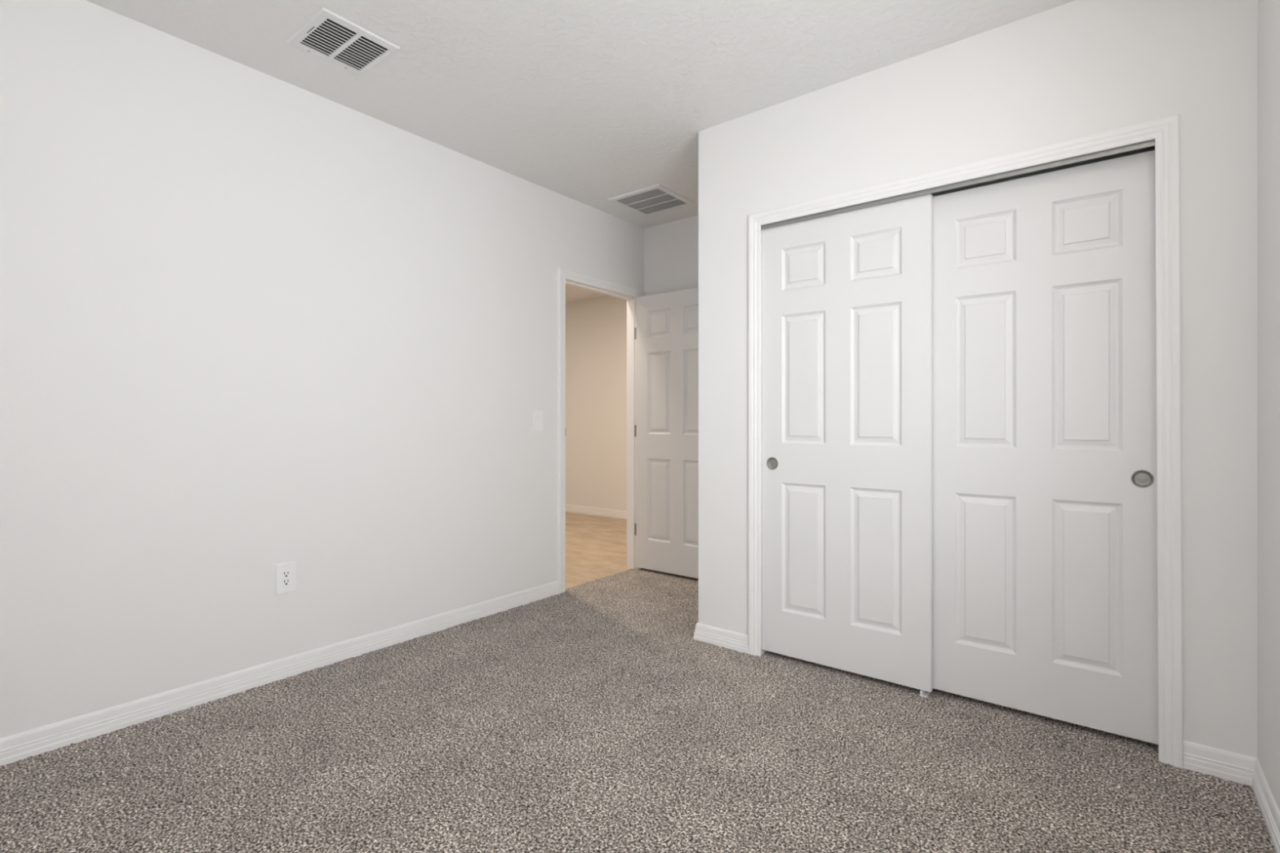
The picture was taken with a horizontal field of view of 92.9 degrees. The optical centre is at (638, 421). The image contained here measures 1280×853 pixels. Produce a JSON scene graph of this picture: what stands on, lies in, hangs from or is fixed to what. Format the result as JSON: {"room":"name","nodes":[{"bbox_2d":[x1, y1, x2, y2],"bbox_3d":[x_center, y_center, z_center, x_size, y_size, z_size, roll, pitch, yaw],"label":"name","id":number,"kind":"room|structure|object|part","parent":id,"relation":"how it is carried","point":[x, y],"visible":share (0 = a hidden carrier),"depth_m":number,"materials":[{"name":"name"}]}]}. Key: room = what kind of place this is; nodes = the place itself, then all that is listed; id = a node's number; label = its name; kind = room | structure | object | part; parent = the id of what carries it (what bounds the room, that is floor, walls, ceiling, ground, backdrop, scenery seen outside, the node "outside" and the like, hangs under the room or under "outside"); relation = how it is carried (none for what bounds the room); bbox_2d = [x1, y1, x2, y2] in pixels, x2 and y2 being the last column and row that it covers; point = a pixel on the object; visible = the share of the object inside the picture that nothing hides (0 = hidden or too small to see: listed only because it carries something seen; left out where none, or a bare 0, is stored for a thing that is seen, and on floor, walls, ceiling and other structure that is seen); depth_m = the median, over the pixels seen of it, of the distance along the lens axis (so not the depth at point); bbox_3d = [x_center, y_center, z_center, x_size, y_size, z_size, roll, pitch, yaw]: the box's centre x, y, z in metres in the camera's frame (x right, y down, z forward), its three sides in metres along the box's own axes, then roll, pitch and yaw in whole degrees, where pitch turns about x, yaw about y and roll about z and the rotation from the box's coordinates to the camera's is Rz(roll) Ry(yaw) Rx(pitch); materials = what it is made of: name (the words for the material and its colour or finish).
{"room":"empty bedroom","nodes":[
{"label":"empty bedroom","id":0,"kind":"room"},
{"bbox_2d":[0,0,644,737],"bbox_3d":[-1.491,-0.110,2.839,0.115,2.761,5.047,0,0,38],"label":"wall","id":1,"kind":"structure","parent":0,"point":[252,321],"depth_m":2.52,"materials":[{"name":"white paint"}]},
{"bbox_2d":[0,580,559,765],"bbox_3d":[-1.724,1.083,2.438,0.014,0.097,3.898,0,0,38],"label":"baseboard","id":2,"kind":"structure","parent":1,"relation":"attached to","point":[24,744],"depth_m":2.50,"materials":[{"name":"white paint"}]},
{"bbox_2d":[275,561,296,595],"bbox_3d":[-1.546,0.685,2.669,0.008,0.132,0.083,0,0,38],"label":"wall outlet","id":3,"kind":"object","parent":1,"relation":"attached to","point":[285,573],"visible":1,"depth_m":2.67,"materials":[{"name":"white plastic"}]},
{"bbox_2d":[282,569,289,586],"bbox_3d":[-1.544,0.685,2.668,0.003,0.067,0.033,0,0,38],"label":"socket","id":4,"kind":"object","parent":3,"relation":"attached to","point":[286,573],"depth_m":2.67,"materials":[{"name":"white plastic"}]},
{"bbox_2d":[532,410,542,431],"bbox_3d":[-0.632,-0.003,3.829,0.010,0.134,0.088,0,0,38],"label":"light switch","id":5,"kind":"object","parent":1,"relation":"attached to","point":[537,415],"visible":1,"depth_m":3.82,"materials":[{"name":"white plastic"}]},
{"bbox_2d":[558,267,645,593],"bbox_3d":[-0.281,0.064,4.364,0.134,2.135,0.916,0,0,38],"label":"trim","id":6,"kind":"structure","parent":1,"relation":"attached to","point":[566,277],"depth_m":4.30,"materials":[{"name":"white paint"}]},
{"bbox_2d":[634,287,697,578],"bbox_3d":[0.255,0.080,4.375,0.812,2.039,0.108,0,0,38],"label":"door","id":7,"kind":"structure","parent":1,"relation":"in","point":[666,331],"depth_m":4.43,"materials":[{"name":"white paint"}]},
{"bbox_2d":[85,0,1075,302],"bbox_3d":[-1.109,-1.566,3.634,7.193,0.150,6.770,0,0,38],"label":"ceiling","id":8,"kind":"structure","parent":0,"point":[590,103],"depth_m":2.50,"materials":[{"name":"white paint"}]},
{"bbox_2d":[285,8,399,75],"bbox_3d":[-1.166,-1.482,2.407,0.316,0.016,0.300,0,0,38],"label":"ceiling vent","id":9,"kind":"object","parent":8,"relation":"in","point":[327,36],"visible":1,"depth_m":2.39,"materials":[{"name":"white metal"}]},
{"bbox_2d":[607,183,694,216],"bbox_3d":[0.087,-1.486,4.111,0.432,0.009,0.412,0,0,38],"label":"ceiling vent","id":10,"kind":"object","parent":8,"relation":"in","point":[656,198],"visible":1,"depth_m":4.09,"materials":[{"name":"white metal"}]},
{"bbox_2d":[565,295,626,511],"bbox_3d":[-0.366,-0.110,7.284,3.616,2.761,0.115,0,0,38],"label":"wall","id":11,"kind":"structure","parent":0,"point":[596,328],"depth_m":7.33,"materials":[{"name":"white paint"}]},
{"bbox_2d":[565,504,626,519],"bbox_3d":[-0.406,1.083,7.233,3.616,0.097,0.014,0,0,38],"label":"baseboard","id":12,"kind":"structure","parent":11,"relation":"attached to","point":[569,508],"depth_m":7.30,"materials":[{"name":"white paint"}]},
{"bbox_2d":[0,511,1276,852],"bbox_3d":[-1.118,1.168,3.640,6.939,0.103,6.542,0,0,38],"label":"floor","id":13,"kind":"structure","parent":0,"point":[591,717],"depth_m":1.99,"materials":[{"name":"carpet"}]},
{"bbox_2d":[920,690,929,697],"bbox_3d":[1.183,1.111,2.511,0.026,0.026,0.080,0,0,38],"label":"guide","id":14,"kind":"object","parent":13,"relation":"on","point":[922,693],"visible":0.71,"depth_m":2.49,"materials":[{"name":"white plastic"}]},
{"bbox_2d":[644,215,697,295],"bbox_3d":[0.584,-0.110,4.344,1.284,2.761,0.115,0,0,38],"label":"wall","id":15,"kind":"structure","parent":0,"point":[670,248],"depth_m":4.54,"materials":[{"name":"white paint"}]},
{"bbox_2d":[697,0,1257,757],"bbox_3d":[1.434,-0.110,2.923,2.038,2.761,1.068,0,0,38],"label":"wall","id":16,"kind":"structure","parent":0,"point":[1077,68],"depth_m":2.12,"materials":[{"name":"white paint"}]},
{"bbox_2d":[693,622,748,653],"bbox_3d":[0.741,1.083,3.459,0.314,0.097,1.082,0,0,38],"label":"baseboard","id":17,"kind":"structure","parent":16,"relation":"attached to","point":[738,642],"depth_m":3.03,"materials":[{"name":"white paint"}]},
{"bbox_2d":[760,139,1155,230],"bbox_3d":[1.189,-0.938,2.506,1.458,0.038,0.100,0,0,38],"label":"door track","id":18,"kind":"object","parent":16,"relation":"attached to","point":[1149,145],"visible":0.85,"depth_m":2.32,"materials":[{"name":"silver metal"}]},
{"bbox_2d":[762,193,933,692],"bbox_3d":[0.900,0.086,2.709,0.749,2.020,0.036,0,0,38],"label":"door","id":19,"kind":"structure","parent":18,"relation":"hanging from","point":[847,296],"depth_m":2.67,"materials":[{"name":"white paint"}]},
{"bbox_3d":[0.639,0.199,2.899,0.059,0.059,0.012,0,0,38],"label":"finger pull","id":20,"kind":"part","parent":19,"relation":"part of","materials":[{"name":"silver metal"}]},
{"bbox_2d":[933,150,1158,744],"bbox_3d":[1.483,0.086,2.308,0.746,2.020,0.036,0,0,38],"label":"door","id":21,"kind":"structure","parent":18,"relation":"hanging from","point":[1045,521],"depth_m":2.26,"materials":[{"name":"white paint"}]},
{"bbox_3d":[1.734,0.197,2.094,0.061,0.061,0.012,0,0,38],"label":"finger pull","id":22,"kind":"part","parent":21,"relation":"part of","materials":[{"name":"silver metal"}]},
{"bbox_2d":[748,114,1182,768],"bbox_3d":[1.184,0.067,2.502,1.567,2.129,0.132,0,0,38],"label":"trim","id":23,"kind":"structure","parent":16,"relation":"attached to","point":[1165,131],"depth_m":2.01,"materials":[{"name":"white paint"}]},
{"bbox_2d":[1257,0,1279,811],"bbox_3d":[1.042,-0.110,0.665,0.140,2.761,4.764,0,0,38],"label":"wall","id":24,"kind":"structure","parent":0,"point":[1268,11],"depth_m":1.72,"materials":[{"name":"white paint"}]},
{"bbox_2d":[1182,740,1279,852],"bbox_3d":[0.677,1.083,0.453,0.171,0.097,3.749,0,0,38],"label":"baseboard","id":25,"kind":"structure","parent":24,"relation":"attached to","point":[1236,767],"depth_m":1.89,"materials":[{"name":"white paint"}]}
]}

